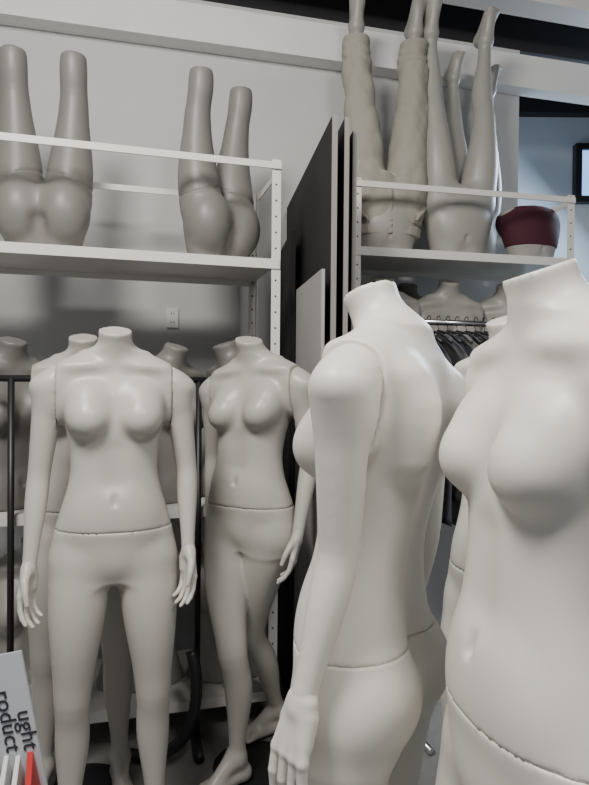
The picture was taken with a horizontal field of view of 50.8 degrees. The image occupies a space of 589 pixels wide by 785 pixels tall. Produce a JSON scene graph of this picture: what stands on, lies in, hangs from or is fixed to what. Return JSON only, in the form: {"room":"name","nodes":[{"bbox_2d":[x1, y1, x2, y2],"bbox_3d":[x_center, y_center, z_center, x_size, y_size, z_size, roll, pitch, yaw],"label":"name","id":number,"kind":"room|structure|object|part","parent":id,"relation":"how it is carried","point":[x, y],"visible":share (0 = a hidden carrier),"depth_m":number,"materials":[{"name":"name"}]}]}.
{"room":"mannequin storage room","nodes":[
{"label":"mannequin storage room","id":0,"kind":"room"},
{"bbox_2d":[53,671,442,784],"bbox_3d":[0.738,1.374,2.267,8.500,0.050,7.500,1,1,0],"label":"floor","id":1,"kind":"structure","parent":0,"point":[181,768],"depth_m":2.36,"materials":[{"name":"concrete"}]},
{"bbox_2d":[27,334,132,784],"bbox_3d":[-0.702,0.571,2.057,0.371,1.536,0.322,0,1,-14],"label":"mannequin","id":2,"kind":"object","parent":1,"relation":"on","point":[117,663],"visible":0.29,"depth_m":2.02},
{"bbox_2d":[0,375,206,763],"bbox_3d":[-0.732,0.637,2.216,0.837,1.395,0.207,0,1,-16],"label":"clothes rack","id":3,"kind":"object","parent":1,"relation":"on","point":[198,752],"visible":0.59,"depth_m":2.16,"materials":[{"name":"black metal"}]},
{"bbox_2d":[16,326,196,784],"bbox_3d":[-0.525,0.576,1.785,0.488,1.536,0.322,0,1,-16],"label":"mannequin","id":4,"kind":"object","parent":1,"relation":"on","point":[113,399],"visible":1,"depth_m":1.72},
{"bbox_3d":[-0.709,0.205,1.735,0.086,0.570,0.126,0,1,-16],"label":"arm","id":5,"kind":"part","parent":4,"relation":"part of"},
{"bbox_3d":[-0.330,0.198,1.847,0.082,0.549,0.125,0,1,-16],"label":"arm","id":6,"kind":"part","parent":4,"relation":"part of"},
{"bbox_2d":[0,132,281,723],"bbox_3d":[-0.740,0.206,2.503,1.289,2.255,0.476,0,1,-15],"label":"shelving unit","id":7,"kind":"object","parent":1,"relation":"on","point":[18,258],"visible":0.45,"depth_m":2.44,"materials":[{"name":"metal"}]},
{"bbox_2d":[0,537,31,699],"bbox_3d":[-1.007,0.858,2.408,0.348,0.631,0.268,0,1,-15],"label":"torso form","id":8,"kind":"object","parent":7,"relation":"on","point":[21,639],"visible":0.09,"depth_m":2.32,"materials":[{"name":"beige plastic"}]},
{"bbox_2d":[0,336,39,511],"bbox_3d":[-1.089,0.109,2.370,0.275,0.648,0.357,1,1,40],"label":"torso form","id":9,"kind":"object","parent":7,"relation":"on","point":[15,359],"visible":0.4,"depth_m":2.31,"materials":[{"name":"beige plastic"}]},
{"bbox_2d":[0,44,92,245],"bbox_3d":[-0.975,-0.920,2.409,0.365,0.780,0.234,0,1,-10],"label":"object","id":10,"kind":"object","parent":7,"relation":"on","point":[56,211],"visible":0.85,"depth_m":2.36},
{"bbox_3d":[-0.742,0.451,2.505,1.272,0.038,0.470,0,1,-15],"label":"shelf","id":11,"kind":"part","parent":7,"relation":"part of","materials":[{"name":"white metal"}]},
{"bbox_3d":[-0.793,-0.900,2.716,1.280,0.026,0.007,0,1,-16],"label":"rail","id":12,"kind":"part","parent":7,"relation":"part of","materials":[{"name":"white metal"}]},
{"bbox_2d":[96,548,182,692],"bbox_3d":[-0.627,0.859,2.528,0.348,0.631,0.268,0,1,-15],"label":"torso form","id":13,"kind":"object","parent":7,"relation":"on","point":[177,671],"visible":0.06,"depth_m":2.50,"materials":[{"name":"beige plastic"}]},
{"bbox_3d":[-0.734,-0.511,2.494,1.272,0.038,0.470,0,1,-15],"label":"shelf","id":14,"kind":"part","parent":7,"relation":"part of","materials":[{"name":"white metal"}]},
{"bbox_3d":[-0.668,-0.893,2.264,1.280,0.026,0.007,0,1,-16],"label":"rail","id":15,"kind":"part","parent":7,"relation":"part of","materials":[{"name":"white metal"}]},
{"bbox_3d":[-0.748,1.191,2.514,1.272,0.038,0.470,0,1,-15],"label":"shelf","id":16,"kind":"part","parent":7,"relation":"part of","materials":[{"name":"white metal"}]},
{"bbox_2d":[156,342,204,503],"bbox_3d":[-0.509,0.114,2.560,0.273,0.643,0.354,1,1,30],"label":"torso form","id":17,"kind":"object","parent":7,"relation":"on","point":[175,355],"visible":0.24,"depth_m":2.45,"materials":[{"name":"beige plastic"}]},
{"bbox_2d":[178,66,259,256],"bbox_3d":[-0.309,-0.908,2.582,0.230,0.764,0.357,1,1,42],"label":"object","id":18,"kind":"object","parent":7,"relation":"on","point":[219,216],"visible":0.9,"depth_m":2.48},
{"bbox_2d":[202,340,237,496],"bbox_3d":[-0.273,0.107,2.630,0.280,0.660,0.363,0,1,-30],"label":"torso form","id":19,"kind":"object","parent":7,"relation":"on","point":[225,352],"visible":0.08,"depth_m":2.58,"materials":[{"name":"beige plastic"}]},
{"bbox_2d":[187,540,256,682],"bbox_3d":[-0.277,0.861,2.618,0.348,0.631,0.268,0,1,-15],"label":"torso form","id":20,"kind":"object","parent":7,"relation":"on","point":[211,672],"visible":0.11,"depth_m":2.52,"materials":[{"name":"beige plastic"}]},
{"bbox_3d":[-0.197,0.206,2.874,0.036,2.255,0.036,0,1,-15],"label":"post","id":21,"kind":"part","parent":7,"relation":"part of","materials":[{"name":"metal"}]},
{"bbox_3d":[-0.111,-0.893,2.662,0.004,0.026,0.460,0,1,-15],"label":"rail","id":22,"kind":"part","parent":7,"relation":"part of","materials":[{"name":"white metal"}]},
{"bbox_3d":[-0.084,0.212,2.465,0.036,2.255,0.036,0,1,-15],"label":"post","id":23,"kind":"part","parent":7,"relation":"part of","materials":[{"name":"metal"}]},
{"bbox_2d":[130,649,201,762],"bbox_3d":[-0.478,1.121,2.221,0.315,0.423,0.069,1,1,11],"label":"hose","id":24,"kind":"object","parent":1,"relation":"on","point":[193,660],"visible":0.65,"depth_m":2.18,"materials":[{"name":"black rubber"}]},
{"bbox_2d":[199,336,315,784],"bbox_3d":[-0.156,0.573,2.177,0.415,1.540,0.516,0,1,-14],"label":"mannequin","id":25,"kind":"object","parent":1,"relation":"on","point":[253,528],"visible":0.94,"depth_m":2.07},
{"bbox_3d":[-0.306,0.216,2.262,0.083,0.575,0.128,1,1,28],"label":"arm","id":26,"kind":"part","parent":25,"relation":"part of"},
{"bbox_3d":[0.029,0.198,2.059,0.080,0.570,0.136,1,1,28],"label":"arm","id":27,"kind":"part","parent":25,"relation":"part of"},
{"bbox_2d":[277,231,295,695],"bbox_3d":[-0.043,0.320,2.883,0.020,2.030,0.444,0,1,-8],"label":"panel board","id":28,"kind":"object","parent":1,"relation":"on","point":[288,251],"visible":0.57,"depth_m":2.72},
{"bbox_2d":[293,269,324,639],"bbox_3d":[0.047,0.465,2.295,0.012,1.756,0.467,0,1,-10],"label":"panel board","id":29,"kind":"object","parent":1,"relation":"on","point":[310,297],"visible":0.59,"depth_m":2.25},
{"bbox_2d":[287,115,337,672],"bbox_3d":[0.043,0.199,2.650,0.020,2.280,1.116,0,1,-9],"label":"panel board","id":30,"kind":"object","parent":1,"relation":"on","point":[312,208],"visible":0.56,"depth_m":2.30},
{"bbox_2d":[336,117,349,337],"bbox_3d":[0.101,0.194,2.670,0.018,2.290,1.072,0,1,-7],"label":"panel board","id":31,"kind":"object","parent":1,"relation":"on","point":[344,130],"visible":0.22,"depth_m":2.15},
{"bbox_2d":[348,130,356,332],"bbox_3d":[0.137,0.204,2.700,0.016,2.270,1.012,0,1,-8],"label":"panel board","id":32,"kind":"object","parent":1,"relation":"on","point":[353,137],"visible":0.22,"depth_m":2.19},
{"bbox_2d":[268,280,464,784],"bbox_3d":[0.114,0.587,1.050,0.321,1.542,0.471,1,1,31],"label":"mannequin","id":33,"kind":"object","parent":1,"relation":"on","point":[368,681],"visible":0.94,"depth_m":0.89},
{"bbox_3d":[0.062,0.189,0.870,0.100,0.516,0.105,0,1,-44],"label":"arm","id":34,"kind":"part","parent":33,"relation":"part of"},
{"bbox_3d":[0.246,0.228,1.194,0.126,0.566,0.084,1,1,31],"label":"arm","id":35,"kind":"part","parent":33,"relation":"part of"},
{"bbox_2d":[424,319,488,755],"bbox_3d":[0.771,0.525,2.524,0.707,1.641,0.356,0,1,-12],"label":"clothes rack","id":36,"kind":"object","parent":1,"relation":"on","point":[429,749],"visible":0.13,"depth_m":2.52,"materials":[{"name":"silver metal"}]},
{"bbox_2d":[427,315,452,342],"bbox_3d":[0.545,-0.251,2.513,0.010,0.125,0.404,0,1,-13],"label":"clothes hanger","id":37,"kind":"object","parent":36,"relation":"hanging from","point":[436,332],"visible":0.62,"depth_m":2.39,"materials":[{"name":"black plastic"}]},
{"bbox_2d":[435,339,452,526],"bbox_3d":[0.542,0.129,2.518,0.033,0.741,0.464,0,1,-13],"label":"garment","id":38,"kind":"object","parent":37,"relation":"hanging from","point":[447,498],"visible":0.09,"depth_m":2.34,"materials":[{"name":"fabric"}]},
{"bbox_2d":[434,316,461,342],"bbox_3d":[0.585,-0.250,2.522,0.010,0.125,0.404,0,1,-12],"label":"clothes hanger","id":39,"kind":"object","parent":36,"relation":"hanging from","point":[441,331],"visible":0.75,"depth_m":2.42,"materials":[{"name":"black plastic"}]},
{"bbox_2d":[436,334,460,503],"bbox_3d":[0.582,0.086,2.526,0.033,0.655,0.464,0,1,-12],"label":"garment","id":40,"kind":"object","parent":39,"relation":"hanging from","point":[456,493],"visible":0.09,"depth_m":2.37,"materials":[{"name":"fabric"}]},
{"bbox_2d":[443,316,472,342],"bbox_3d":[0.626,-0.250,2.531,0.010,0.125,0.404,0,1,-13],"label":"clothes hanger","id":41,"kind":"object","parent":36,"relation":"hanging from","point":[447,330],"visible":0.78,"depth_m":2.43,"materials":[{"name":"black plastic"}]},
{"bbox_2d":[444,334,467,525],"bbox_3d":[0.622,0.144,2.536,0.033,0.770,0.464,0,1,-13],"label":"garment","id":42,"kind":"object","parent":41,"relation":"hanging from","point":[455,507],"visible":0.08,"depth_m":2.44,"materials":[{"name":"fabric"}]},
{"bbox_2d":[452,316,481,343],"bbox_3d":[0.666,-0.250,2.540,0.010,0.125,0.404,0,1,-12],"label":"clothes hanger","id":43,"kind":"object","parent":36,"relation":"hanging from","point":[457,330],"visible":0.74,"depth_m":2.44,"materials":[{"name":"black plastic"}]},
{"bbox_2d":[453,334,472,356],"bbox_3d":[0.663,0.137,2.545,0.034,0.755,0.464,0,1,-12],"label":"garment","id":44,"kind":"object","parent":43,"relation":"hanging from","point":[464,345],"visible":0.03,"depth_m":2.46,"materials":[{"name":"fabric"}]},
{"bbox_2d":[464,317,488,340],"bbox_3d":[0.707,-0.249,2.549,0.011,0.125,0.404,0,1,-13],"label":"clothes hanger","id":45,"kind":"object","parent":36,"relation":"hanging from","point":[470,332],"visible":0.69,"depth_m":2.46,"materials":[{"name":"black plastic"}]},
{"bbox_2d":[462,335,478,349],"bbox_3d":[0.703,0.151,2.554,0.033,0.784,0.464,0,1,-12],"label":"garment","id":46,"kind":"object","parent":45,"relation":"hanging from","point":[473,345],"visible":0.02,"depth_m":2.50,"materials":[{"name":"fabric"}]},
{"bbox_2d":[472,317,488,335],"bbox_3d":[0.747,-0.249,2.558,0.010,0.125,0.404,0,1,-12],"label":"clothes hanger","id":47,"kind":"object","parent":36,"relation":"hanging from","point":[482,333],"visible":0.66,"depth_m":2.52,"materials":[{"name":"black plastic"}]},
{"bbox_2d":[472,335,483,344],"bbox_3d":[0.744,0.122,2.562,0.034,0.724,0.464,0,1,-13],"label":"garment","id":48,"kind":"object","parent":47,"relation":"hanging from","point":[476,336],"visible":0.02,"depth_m":2.53,"materials":[{"name":"fabric"}]},
{"bbox_2d":[356,178,575,287],"bbox_3d":[0.745,0.194,3.093,1.113,2.290,0.476,0,1,-12],"label":"shelving unit","id":49,"kind":"object","parent":1,"relation":"on","point":[380,261],"visible":0.23,"depth_m":2.94,"materials":[{"name":"metal"}]},
{"bbox_3d":[0.266,0.194,2.774,0.036,2.290,0.036,0,1,-12],"label":"post","id":50,"kind":"part","parent":49,"relation":"part of","materials":[{"name":"metal"}]},
{"bbox_2d":[341,0,428,248],"bbox_3d":[0.433,-1.258,2.994,0.431,1.220,0.298,0,1,-8],"label":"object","id":51,"kind":"object","parent":49,"relation":"on","point":[390,218],"visible":0.8,"depth_m":2.90,"materials":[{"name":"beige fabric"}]},
{"bbox_2d":[373,277,419,314],"bbox_3d":[0.422,-0.244,2.975,0.344,0.626,0.265,1,1,0],"label":"torso form","id":52,"kind":"object","parent":49,"relation":"on","point":[414,304],"visible":0.06,"depth_m":2.93,"materials":[{"name":"white plastic"}]},
{"bbox_2d":[397,283,421,299],"bbox_3d":[0.583,-0.255,3.244,0.354,0.643,0.273,0,1,-5],"label":"torso form","id":53,"kind":"object","parent":49,"relation":"on","point":[410,289],"visible":0.05,"depth_m":3.19,"materials":[{"name":"black plastic"}]},
{"bbox_2d":[418,280,482,337],"bbox_3d":[0.748,-0.242,3.045,0.344,0.626,0.265,0,1,-10],"label":"torso form","id":54,"kind":"object","parent":49,"relation":"on","point":[446,300],"visible":0.2,"depth_m":2.99,"materials":[{"name":"white plastic"}]},
{"bbox_2d":[422,0,500,252],"bbox_3d":[0.798,-1.255,3.047,0.386,1.220,0.255,0,1,-12],"label":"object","id":55,"kind":"object","parent":49,"relation":"on","point":[451,222],"visible":0.78,"depth_m":2.96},
{"bbox_3d":[0.752,-0.629,3.082,1.096,0.038,0.470,0,1,-12],"label":"shelf","id":56,"kind":"part","parent":49,"relation":"part of","materials":[{"name":"white metal"}]},
{"bbox_3d":[0.803,-0.922,2.850,1.104,0.026,0.007,0,1,-12],"label":"rail","id":57,"kind":"part","parent":49,"relation":"part of","materials":[{"name":"white metal"}]},
{"bbox_2d":[443,50,502,253],"bbox_3d":[0.935,-1.195,3.296,0.347,1.096,0.229,0,1,-30],"label":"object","id":58,"kind":"object","parent":49,"relation":"on","point":[452,77],"visible":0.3,"depth_m":3.20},
{"bbox_2d":[478,283,506,336],"bbox_3d":[1.061,-0.240,3.115,0.344,0.626,0.265,1,1,15],"label":"torso form","id":59,"kind":"object","parent":49,"relation":"on","point":[495,306],"visible":0.09,"depth_m":3.08,"materials":[{"name":"white plastic"}]},
{"bbox_2d":[495,205,559,256],"bbox_3d":[1.193,-0.789,3.161,0.340,0.293,0.232,0,1,-20],"label":"hip form","id":60,"kind":"object","parent":49,"relation":"on","point":[526,230],"visible":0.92,"depth_m":3.06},
{"bbox_3d":[1.297,-0.922,3.195,0.004,0.026,0.460,0,1,-12],"label":"rail","id":61,"kind":"part","parent":49,"relation":"part of","materials":[{"name":"white metal"}]},
{"bbox_3d":[1.311,0.200,2.996,0.036,2.290,0.036,0,1,-12],"label":"post","id":62,"kind":"part","parent":49,"relation":"part of","materials":[{"name":"metal"}]},
{"bbox_2d":[440,316,506,718],"bbox_3d":[0.476,0.590,1.381,0.322,1.536,0.371,0,1,-30],"label":"mannequin","id":63,"kind":"object","parent":1,"relation":"on","point":[453,585],"visible":0.07,"depth_m":1.42},
{"bbox_2d":[435,258,588,784],"bbox_3d":[0.302,0.597,0.795,0.322,1.532,0.371,0,1,-10],"label":"mannequin","id":64,"kind":"object","parent":1,"relation":"on","point":[516,445],"visible":1,"depth_m":0.70},
{"bbox_3d":[-0.625,1.179,1.314,0.290,0.340,0.240,0,1,0],"label":"stand","id":65,"kind":"object","parent":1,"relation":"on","visible":0},
{"bbox_2d":[0,755,12,784],"bbox_3d":[-0.578,0.925,1.301,0.069,0.280,0.160,0,1,-20],"label":"leaflet","id":66,"kind":"object","parent":65,"relation":"in","point":[6,776],"visible":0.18,"depth_m":1.30,"materials":[{"name":"white paper"}]},
{"bbox_2d":[12,755,24,784],"bbox_3d":[-0.553,0.925,1.301,0.069,0.280,0.160,0,1,-20],"label":"leaflet","id":67,"kind":"object","parent":65,"relation":"in","point":[18,778],"visible":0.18,"depth_m":1.30,"materials":[{"name":"white paper"}]},
{"bbox_2d":[0,650,47,784],"bbox_3d":[-0.675,0.767,1.341,0.310,0.419,0.009,1,1,0],"label":"printed card","id":68,"kind":"object","parent":65,"relation":"in","point":[18,728],"visible":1,"depth_m":1.34,"materials":[{"name":"white paper"}]},
{"bbox_2d":[25,751,40,784],"bbox_3d":[-0.527,0.920,1.310,0.072,0.290,0.160,0,1,-21],"label":"folder","id":69,"kind":"object","parent":65,"relation":"on","point":[32,777],"visible":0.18,"depth_m":1.29,"materials":[{"name":"red plastic"}]},
{"bbox_2d":[0,0,519,658],"bbox_3d":[-0.997,-0.326,3.071,4.660,3.300,0.121,0,1,-14],"label":"wall","id":70,"kind":"structure","parent":0,"point":[137,93],"depth_m":3.09,"materials":[{"name":"paint"}]},
{"bbox_2d":[166,308,178,327],"bbox_3d":[-0.609,-0.373,3.095,0.060,0.100,0.008,0,1,-14],"label":"wall socket","id":71,"kind":"object","parent":70,"relation":"attached to","point":[172,314],"visible":1,"depth_m":3.09,"materials":[{"name":"white plastic"}]},
{"bbox_2d":[0,0,588,104],"bbox_3d":[-0.598,-1.802,3.035,5.400,0.180,0.099,0,1,-14],"label":"beam","id":72,"kind":"structure","parent":70,"relation":"attached to","point":[175,24],"depth_m":3.09,"materials":[{"name":"paint"}]},
{"bbox_2d":[202,0,588,64],"bbox_3d":[0.398,-2.218,3.388,7.500,0.499,0.110,0,1,-14],"label":"ceiling","id":73,"kind":"structure","parent":70,"relation":"attached to","point":[531,37],"depth_m":3.47,"materials":[{"name":"black paint"}]},
{"bbox_2d":[443,0,588,28],"bbox_3d":[0.481,-2.110,3.054,7.500,0.205,0.140,0,1,-14],"label":"trim","id":74,"kind":"structure","parent":70,"relation":"attached to","point":[567,12],"depth_m":3.24,"materials":[{"name":"paint"}]},
{"bbox_2d":[518,117,588,282],"bbox_3d":[2.805,-0.519,5.244,4.400,3.700,0.100,1,1,0],"label":"wall","id":75,"kind":"structure","parent":0,"point":[545,152],"depth_m":5.18,"materials":[{"name":"blue paint"}]},
{"bbox_2d":[519,96,588,117],"bbox_3d":[2.821,-2.382,5.119,4.400,0.190,0.095,1,1,0],"label":"trim","id":76,"kind":"structure","parent":75,"relation":"attached to","point":[528,107],"depth_m":5.07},
{"bbox_2d":[572,143,588,203],"bbox_3d":[2.816,-1.807,5.133,1.000,0.480,0.070,1,1,0],"label":"window","id":77,"kind":"structure","parent":75,"relation":"in","point":[580,164],"depth_m":5.11,"materials":[{"name":"black metal"}]},
{"bbox_3d":[2.816,-1.808,5.138,0.900,0.380,0.020,0,1,0],"label":"pane","id":78,"kind":"part","parent":77,"relation":"part of","materials":[{"name":"glass"}]}
]}

